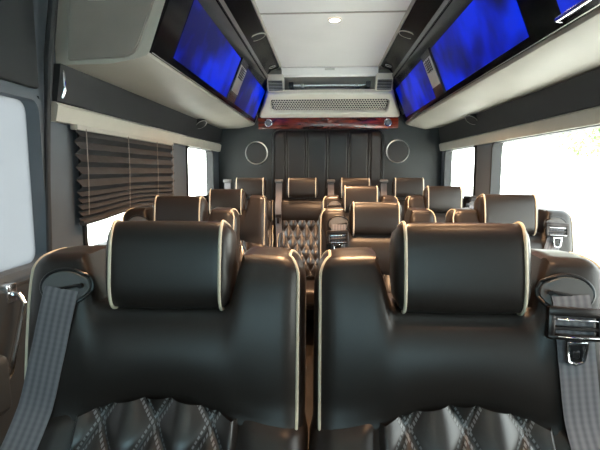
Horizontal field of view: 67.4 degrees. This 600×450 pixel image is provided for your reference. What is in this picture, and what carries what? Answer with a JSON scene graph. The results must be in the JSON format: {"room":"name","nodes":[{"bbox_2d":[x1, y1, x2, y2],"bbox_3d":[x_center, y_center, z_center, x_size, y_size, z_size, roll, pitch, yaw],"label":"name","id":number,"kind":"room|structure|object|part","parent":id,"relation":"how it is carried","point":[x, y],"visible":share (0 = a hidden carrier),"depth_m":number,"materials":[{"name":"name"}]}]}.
{"room":"vehicle interior","nodes":[
{"label":"vehicle interior","id":0,"kind":"room"},
{"bbox_2d":[0,0,218,283],"bbox_3d":[-0.818,0.119,1.026,0.050,1.960,5.320,0,7,3],"label":"wall","id":1,"kind":"structure","parent":0,"point":[67,232],"depth_m":1.47,"materials":[{"name":"grey plastic"}]},
{"bbox_2d":[0,84,46,283],"bbox_3d":[-0.820,-0.064,0.831,0.053,0.518,1.083,0,7,3],"label":"window","id":2,"kind":"structure","parent":1,"relation":"in","point":[22,132],"depth_m":1.30,"materials":[{"name":"clear glass"}]},
{"bbox_2d":[0,0,58,446],"bbox_3d":[-0.755,0.133,0.840,0.093,1.937,1.194,0,7,3],"label":"door","id":3,"kind":"structure","parent":1,"relation":"in","point":[18,53],"depth_m":1.21,"materials":[{"name":"plastic"}]},
{"bbox_2d":[0,355,11,416],"bbox_3d":[-0.729,0.397,0.804,0.086,0.140,0.522,0,7,3],"label":"armrest","id":4,"kind":"object","parent":3,"relation":"attached to","point":[5,389],"depth_m":1.03,"materials":[{"name":"plastic"}]},
{"bbox_3d":[-0.766,0.177,1.172,0.037,0.050,0.040,0,7,3],"label":"handle mount","id":5,"kind":"part","parent":3,"relation":"part of","materials":[{"name":"silver metal"}]},
{"bbox_3d":[-0.749,0.290,1.136,0.076,0.267,0.137,0,7,3],"label":"grab handle","id":6,"kind":"part","parent":3,"relation":"part of","materials":[{"name":"silver metal"}]},
{"bbox_2d":[61,70,65,97],"bbox_3d":[-0.739,-0.442,1.406,0.017,0.092,0.013,0,7,3],"label":"coat hook","id":7,"kind":"object","parent":1,"relation":"attached to","point":[63,72],"visible":1,"depth_m":1.40,"materials":[{"name":"white metal"}]},
{"bbox_2d":[77,133,170,244],"bbox_3d":[-0.757,-0.174,2.019,0.053,0.473,0.923,0,7,3],"label":"window","id":8,"kind":"structure","parent":1,"relation":"in","point":[84,228],"depth_m":1.58,"materials":[{"name":"clear glass"}]},
{"bbox_2d":[70,124,174,225],"bbox_3d":[-0.713,-0.220,1.964,0.032,0.336,0.950,0,7,3],"label":"blind","id":9,"kind":"object","parent":8,"relation":"attached to","point":[121,172],"visible":0.84,"depth_m":1.78,"materials":[{"name":"brown fabric"}]},
{"bbox_3d":[-0.724,-0.180,1.535,0.009,0.289,0.003,0,7,3],"label":"cord","id":10,"kind":"part","parent":9,"relation":"part of","materials":[{"name":"fabric"}]},
{"bbox_3d":[-0.711,-0.071,1.981,0.018,0.038,0.936,0,7,3],"label":"rail","id":11,"kind":"part","parent":9,"relation":"part of","materials":[{"name":"fabric"}]},
{"bbox_3d":[-0.707,-0.219,1.863,0.009,0.289,0.003,0,7,3],"label":"cord","id":12,"kind":"part","parent":9,"relation":"part of","materials":[{"name":"fabric"}]},
{"bbox_3d":[-0.690,-0.257,2.180,0.009,0.289,0.003,0,7,3],"label":"cord","id":13,"kind":"part","parent":9,"relation":"part of","materials":[{"name":"brown fabric"}]},
{"bbox_2d":[51,101,220,151],"bbox_3d":[-0.697,-0.482,2.483,0.027,0.062,2.215,0,7,3],"label":"trim","id":14,"kind":"structure","parent":1,"relation":"attached to","point":[62,113],"depth_m":1.79,"materials":[{"name":"beige plastic"}]},
{"bbox_2d":[52,63,221,143],"bbox_3d":[-0.693,-0.572,2.483,0.034,0.112,2.205,0,7,3],"label":"trim","id":15,"kind":"structure","parent":1,"relation":"attached to","point":[84,91],"depth_m":1.80,"materials":[{"name":"grey plastic"}]},
{"bbox_2d":[55,0,267,128],"bbox_3d":[-0.490,-0.830,2.432,0.440,0.408,2.172,0,7,3],"label":"locker","id":16,"kind":"object","parent":1,"relation":"attached to","point":[192,58],"visible":0.9,"depth_m":1.62,"materials":[{"name":"beige plastic"}]},
{"bbox_3d":[-0.551,-0.705,1.377,0.344,0.388,0.020,0,7,3],"label":"panel","id":17,"kind":"part","parent":16,"relation":"part of","materials":[{"name":"beige plastic"}]},
{"bbox_3d":[-0.346,-0.797,2.505,0.096,0.219,0.180,0,7,3],"label":"divider plate","id":18,"kind":"part","parent":16,"relation":"part of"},
{"bbox_3d":[-0.279,-0.956,2.386,0.016,0.025,2.070,0,7,3],"label":"rail","id":19,"kind":"part","parent":16,"relation":"part of","materials":[{"name":"black plastic"}]},
{"bbox_2d":[186,146,213,195],"bbox_3d":[-0.699,-0.304,3.098,0.053,0.473,0.668,0,7,3],"label":"window","id":20,"kind":"structure","parent":1,"relation":"in","point":[209,153],"depth_m":3.39,"materials":[{"name":"clear glass"}]},
{"bbox_2d":[196,119,206,128],"bbox_3d":[-0.643,-0.659,2.904,0.082,0.074,0.083,0,7,3],"label":"light","id":21,"kind":"object","parent":1,"relation":"attached to","point":[201,123],"visible":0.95,"depth_m":2.89,"materials":[{"name":"metal"}]},
{"bbox_2d":[305,320,313,449],"bbox_3d":[0.087,1.120,1.118,1.880,0.050,5.360,0,7,3],"label":"floor","id":22,"kind":"structure","parent":0,"point":[309,323],"depth_m":2.73,"materials":[{"name":"brown wood"}]},
{"bbox_2d":[0,219,307,449],"bbox_3d":[-0.258,0.578,0.629,0.526,1.142,0.553,0,7,3],"label":"passenger seat","id":23,"kind":"object","parent":22,"relation":"on","point":[151,337],"visible":1,"depth_m":0.71,"materials":[{"name":"black leather"}]},
{"bbox_3d":[-0.232,0.469,0.668,0.273,0.370,0.165,0,7,3],"label":"quilted panel","id":24,"kind":"part","parent":23,"relation":"part of","materials":[{"name":"leather"}]},
{"bbox_3d":[-0.229,0.467,0.719,0.480,0.403,0.261,0,7,3],"label":"backrest","id":25,"kind":"part","parent":23,"relation":"part of","materials":[{"name":"black leather"}]},
{"bbox_2d":[122,195,239,273],"bbox_3d":[-0.452,0.477,1.510,0.443,1.134,0.553,0,7,3],"label":"passenger seat","id":26,"kind":"object","parent":22,"relation":"on","point":[165,208],"visible":0.07,"depth_m":1.60,"materials":[{"name":"black leather"}]},
{"bbox_2d":[197,189,267,267],"bbox_3d":[-0.407,0.377,2.383,0.436,1.124,0.553,0,7,3],"label":"passenger seat","id":27,"kind":"object","parent":22,"relation":"on","point":[253,219],"visible":0.2,"depth_m":2.47,"materials":[{"name":"black leather"}]},
{"bbox_3d":[-0.397,-0.023,2.529,0.425,0.290,0.167,0,7,3],"label":"backrest","id":28,"kind":"part","parent":27,"relation":"part of","materials":[{"name":"black leather"}]},
{"bbox_3d":[-0.404,0.258,2.422,0.248,0.370,0.165,0,7,3],"label":"quilted panel","id":29,"kind":"part","parent":27,"relation":"part of","materials":[{"name":"leather"}]},
{"bbox_3d":[-0.401,0.257,2.473,0.436,0.403,0.261,0,7,3],"label":"backrest","id":30,"kind":"part","parent":27,"relation":"part of","materials":[{"name":"black leather"}]},
{"bbox_2d":[223,178,274,246],"bbox_3d":[-0.397,0.246,3.275,0.394,1.172,0.554,0,7,3],"label":"passenger seat","id":31,"kind":"object","parent":22,"relation":"on","point":[250,186],"visible":0.13,"depth_m":3.36,"materials":[{"name":"black leather"}]},
{"bbox_3d":[-0.373,-0.113,3.438,0.359,0.174,0.142,0,7,3],"label":"backrest","id":32,"kind":"part","parent":31,"relation":"part of","materials":[{"name":"black leather"}]},
{"bbox_3d":[-0.381,0.170,3.330,0.313,0.402,0.188,0,7,3],"label":"quilted panel","id":33,"kind":"part","parent":31,"relation":"part of","materials":[{"name":"leather"}]},
{"bbox_3d":[-0.378,0.168,3.383,0.369,0.433,0.256,0,7,3],"label":"backrest","id":34,"kind":"part","parent":31,"relation":"part of","materials":[{"name":"black leather"}]},
{"bbox_2d":[275,178,322,309],"bbox_3d":[-0.004,0.248,3.254,0.394,1.172,0.554,0,7,3],"label":"passenger seat","id":35,"kind":"object","parent":22,"relation":"on","point":[296,220],"visible":0.65,"depth_m":3.34,"materials":[{"name":"black leather"}]},
{"bbox_3d":[0.015,0.171,3.362,0.369,0.433,0.256,0,7,3],"label":"backrest","id":36,"kind":"part","parent":35,"relation":"part of","materials":[{"name":"black leather"}]},
{"bbox_3d":[0.012,0.172,3.309,0.313,0.402,0.188,0,7,3],"label":"quilted panel","id":37,"kind":"part","parent":35,"relation":"part of","materials":[{"name":"leather"}]},
{"bbox_3d":[0.019,-0.111,3.418,0.359,0.174,0.142,0,7,3],"label":"backrest","id":38,"kind":"part","parent":35,"relation":"part of","materials":[{"name":"black leather"}]},
{"bbox_3d":[0.007,0.537,3.261,0.321,0.042,0.380,0,7,3],"label":"seat frame","id":39,"kind":"part","parent":35,"relation":"part of","materials":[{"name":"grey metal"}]},
{"bbox_2d":[306,280,313,305],"bbox_3d":[0.006,0.462,3.237,0.356,0.122,0.470,0,7,3],"label":"seat cushion","id":40,"kind":"object","parent":35,"relation":"on","point":[309,283],"depth_m":3.01,"materials":[{"name":"black leather"}]},
{"bbox_2d":[327,178,370,202],"bbox_3d":[0.388,0.251,3.233,0.394,1.172,0.554,0,7,3],"label":"passenger seat","id":41,"kind":"object","parent":22,"relation":"on","point":[343,182],"visible":0.02,"depth_m":3.32,"materials":[{"name":"black leather"}]},
{"bbox_2d":[322,186,398,228],"bbox_3d":[0.322,0.373,2.344,0.436,1.142,0.553,0,7,3],"label":"passenger seat","id":42,"kind":"object","parent":22,"relation":"on","point":[350,194],"visible":0.07,"depth_m":2.43,"materials":[{"name":"black leather"}]},
{"bbox_2d":[318,201,436,292],"bbox_3d":[0.268,0.489,1.493,0.436,1.112,0.553,0,7,3],"label":"passenger seat","id":43,"kind":"object","parent":22,"relation":"on","point":[371,224],"visible":0.14,"depth_m":1.58,"materials":[{"name":"black leather"}]},
{"bbox_3d":[0.271,0.365,1.531,0.248,0.370,0.165,0,7,3],"label":"quilted panel","id":44,"kind":"part","parent":43,"relation":"part of","materials":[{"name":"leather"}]},
{"bbox_2d":[379,178,424,220],"bbox_3d":[0.781,0.253,3.213,0.394,1.172,0.554,0,7,3],"label":"passenger seat","id":45,"kind":"object","parent":22,"relation":"on","point":[401,187],"visible":0.08,"depth_m":3.30,"materials":[{"name":"black leather"}]},
{"bbox_3d":[0.804,-0.106,3.376,0.359,0.174,0.142,0,7,3],"label":"backrest","id":46,"kind":"part","parent":45,"relation":"part of","materials":[{"name":"black leather"}]},
{"bbox_2d":[404,186,477,222],"bbox_3d":[0.781,0.376,2.319,0.436,1.142,0.553,0,7,3],"label":"passenger seat","id":47,"kind":"object","parent":22,"relation":"on","point":[439,199],"visible":0.09,"depth_m":2.41,"materials":[{"name":"black leather"}]},
{"bbox_2d":[309,221,599,449],"bbox_3d":[0.246,0.582,0.603,0.480,1.142,0.553,0,7,3],"label":"passenger seat","id":48,"kind":"object","parent":22,"relation":"on","point":[482,338],"visible":1,"depth_m":0.69,"materials":[{"name":"black leather"}]},
{"bbox_3d":[0.252,0.470,0.694,0.480,0.403,0.261,0,7,3],"label":"backrest","id":49,"kind":"part","parent":48,"relation":"part of","materials":[{"name":"black leather"}]},
{"bbox_3d":[0.249,0.472,0.642,0.273,0.370,0.165,0,7,3],"label":"quilted panel","id":50,"kind":"part","parent":48,"relation":"part of","materials":[{"name":"leather"}]},
{"bbox_2d":[445,194,573,251],"bbox_3d":[0.736,0.478,1.467,0.436,1.142,0.553,0,7,3],"label":"passenger seat","id":51,"kind":"object","parent":22,"relation":"on","point":[550,229],"visible":0.14,"depth_m":1.55,"materials":[{"name":"black leather"}]},
{"bbox_2d":[218,101,441,319],"bbox_3d":[0.228,-0.198,3.620,1.860,1.970,0.050,0,7,3],"label":"wall","id":52,"kind":"structure","parent":0,"point":[424,160],"depth_m":3.54,"materials":[{"name":"plastic"}]},
{"bbox_2d":[245,141,267,164],"bbox_3d":[-0.345,-0.572,3.571,0.183,0.183,0.016,0,7,3],"label":"wall speaker","id":53,"kind":"object","parent":52,"relation":"attached to","point":[256,152],"visible":1,"depth_m":3.57,"materials":[{"name":"metal"}]},
{"bbox_2d":[271,129,384,246],"bbox_3d":[0.216,-0.183,3.577,0.884,1.152,0.034,0,7,3],"label":"wall panel","id":54,"kind":"object","parent":52,"relation":"attached to","point":[336,154],"visible":0.41,"depth_m":3.52,"materials":[{"name":"black leather"}]},
{"bbox_2d":[258,117,397,128],"bbox_3d":[0.215,-0.789,3.494,1.080,0.085,0.056,0,7,3],"label":"wood trim strip","id":55,"kind":"object","parent":52,"relation":"attached to","point":[335,122],"visible":1,"depth_m":3.47,"materials":[{"name":"red wood"}]},
{"bbox_2d":[267,69,392,89],"bbox_3d":[0.222,-1.068,3.400,0.930,0.170,0.179,0,7,3],"label":"trim","id":56,"kind":"structure","parent":52,"relation":"attached to","point":[362,79],"depth_m":3.39,"materials":[{"name":"beige plastic"}]},
{"bbox_2d":[289,81,370,89],"bbox_3d":[0.219,-1.036,3.345,0.600,0.040,0.102,0,7,3],"label":"bar","id":57,"kind":"object","parent":52,"relation":"attached to","point":[367,84],"visible":0.98,"depth_m":3.31,"materials":[{"name":"silver metal"}]},
{"bbox_2d":[260,89,399,117],"bbox_3d":[0.220,-0.909,3.386,1.080,0.182,0.234,0,7,3],"label":"air vent","id":58,"kind":"object","parent":52,"relation":"in","point":[327,103],"visible":1,"depth_m":3.38,"materials":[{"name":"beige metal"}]},
{"bbox_2d":[267,74,284,91],"bbox_3d":[-0.176,-1.025,3.273,0.120,0.114,0.121,0,7,3],"label":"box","id":59,"kind":"object","parent":58,"relation":"on","point":[275,82],"visible":0.89,"depth_m":3.24,"materials":[{"name":"beige plastic"}]},
{"bbox_2d":[272,99,386,110],"bbox_3d":[0.220,-0.902,3.378,0.860,0.072,0.102,0,7,3],"label":"grille","id":60,"kind":"object","parent":58,"relation":"attached to","point":[277,104],"depth_m":3.39,"materials":[{"name":"silver metal"}]},
{"bbox_2d":[375,73,392,90],"bbox_3d":[0.603,-1.020,3.232,0.120,0.114,0.121,0,7,3],"label":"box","id":61,"kind":"object","parent":58,"relation":"on","point":[383,81],"visible":0.85,"depth_m":3.21,"materials":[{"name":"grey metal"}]},
{"bbox_2d":[386,139,409,162],"bbox_3d":[0.762,-0.575,3.511,0.183,0.183,0.016,0,7,3],"label":"wall speaker","id":62,"kind":"object","parent":52,"relation":"attached to","point":[397,151],"visible":1,"depth_m":3.51,"materials":[{"name":"metal"}]},
{"bbox_2d":[255,0,411,69],"bbox_3d":[0.087,-0.876,0.879,1.880,0.050,5.360,0,7,3],"label":"ceiling","id":63,"kind":"structure","parent":0,"point":[360,39],"depth_m":2.39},
{"bbox_2d":[224,0,281,74],"bbox_3d":[-0.242,-0.984,2.288,0.124,0.070,1.905,0,7,3],"label":"console","id":64,"kind":"object","parent":63,"relation":"attached to","point":[246,13],"visible":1,"depth_m":2.31,"materials":[{"name":"black plastic"}]},
{"bbox_2d":[282,66,378,76],"bbox_3d":[0.213,-1.100,3.235,0.690,0.067,0.050,0,7,3],"label":"trim","id":65,"kind":"structure","parent":63,"relation":"attached to","point":[353,71],"depth_m":3.22,"materials":[{"name":"white plastic"}]},
{"bbox_2d":[259,10,406,14],"bbox_3d":[0.121,-0.923,1.508,0.690,0.005,1.223,0,7,3],"label":"trim","id":66,"kind":"structure","parent":63,"relation":"attached to","point":[401,10],"depth_m":2.11,"materials":[{"name":"beige plastic"}]},
{"bbox_2d":[328,17,341,23],"bbox_3d":[0.171,-1.006,2.210,0.069,0.008,0.080,0,7,3],"label":"recessed light","id":67,"kind":"object","parent":63,"relation":"in","point":[333,20],"visible":1,"depth_m":2.21,"materials":[{"name":"glass"}]},
{"bbox_2d":[378,0,443,72],"bbox_3d":[0.522,-0.883,1.442,0.124,0.070,3.525,0,7,3],"label":"console","id":68,"kind":"object","parent":63,"relation":"attached to","point":[419,13],"visible":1,"depth_m":2.30,"materials":[{"name":"black plastic"},{"name":"dark grey vinyl"}]},
{"bbox_2d":[441,143,491,195],"bbox_3d":[0.990,0.130,0.931,0.050,1.960,5.320,0,7,3],"label":"wall","id":69,"kind":"structure","parent":0,"point":[483,151],"depth_m":2.61,"materials":[{"name":"grey plastic"}]},
{"bbox_2d":[443,146,476,195],"bbox_3d":[1.099,-0.301,3.072,0.053,0.473,0.708,0,7,3],"label":"window","id":70,"kind":"structure","parent":69,"relation":"in","point":[448,153],"depth_m":3.38,"materials":[{"name":"clear glass"}]},
{"bbox_2d":[465,114,476,124],"bbox_3d":[1.016,-0.628,2.647,0.082,0.073,0.082,0,7,3],"label":"light","id":71,"kind":"object","parent":69,"relation":"attached to","point":[472,118],"visible":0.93,"depth_m":2.64,"materials":[{"name":"metal"}]},
{"bbox_2d":[392,0,599,128],"bbox_3d":[0.782,-0.720,1.571,0.440,0.421,3.770,0,7,3],"label":"locker","id":72,"kind":"object","parent":69,"relation":"attached to","point":[472,56],"visible":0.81,"depth_m":1.67,"materials":[{"name":"beige plastic"}]},
{"bbox_3d":[0.568,-0.854,1.536,0.016,0.025,3.690,0,7,3],"label":"rail","id":73,"kind":"part","parent":72,"relation":"part of","materials":[{"name":"black plastic"}]},
{"bbox_3d":[0.681,-0.774,2.306,0.096,0.219,0.170,0,7,3],"label":"divider plate","id":74,"kind":"part","parent":72,"relation":"part of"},
{"bbox_2d":[555,0,590,22],"bbox_3d":[0.641,-0.483,0.828,0.023,0.014,0.655,0,7,3],"label":"chrome rail","id":75,"kind":"object","parent":72,"relation":"attached to","point":[560,17],"visible":1,"depth_m":1.07,"materials":[{"name":"white metal"}]},
{"bbox_2d":[438,68,599,142],"bbox_3d":[0.984,-0.461,1.561,0.034,0.112,3.880,0,7,3],"label":"trim","id":76,"kind":"structure","parent":69,"relation":"attached to","point":[581,92],"depth_m":1.89,"materials":[{"name":"grey plastic"}]},
{"bbox_2d":[439,106,599,150],"bbox_3d":[0.987,-0.372,1.562,0.027,0.062,3.890,0,7,3],"label":"trim","id":77,"kind":"structure","parent":69,"relation":"attached to","point":[590,116],"depth_m":1.91,"materials":[{"name":"beige plastic"}]},
{"bbox_2d":[489,124,599,193],"bbox_3d":[1.002,-0.054,1.266,0.053,0.533,2.438,0,7,3],"label":"window","id":78,"kind":"structure","parent":69,"relation":"in","point":[496,148],"depth_m":2.43,"materials":[{"name":"clear glass"}]},
{"label":"outside","id":79,"kind":"structure","parent":0,"visible":0},
{"bbox_2d":[87,185,599,264],"bbox_3d":[0.035,1.966,0.234,120.000,0.280,120.000,0,7,3],"label":"ground","id":80,"kind":"structure","parent":79,"point":[582,202],"depth_m":24.17,"materials":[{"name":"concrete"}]},
{"bbox_2d":[452,180,472,194],"bbox_3d":[5.437,-1.011,17.245,2.278,1.595,2.516,6,9,39],"label":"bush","id":81,"kind":"object","parent":80,"relation":"on","point":[452,180],"visible":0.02,"depth_m":17.25,"materials":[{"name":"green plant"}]},
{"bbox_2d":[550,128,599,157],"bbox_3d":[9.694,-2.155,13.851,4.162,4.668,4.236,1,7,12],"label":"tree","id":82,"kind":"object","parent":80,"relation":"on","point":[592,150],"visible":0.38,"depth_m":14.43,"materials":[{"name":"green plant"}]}
]}

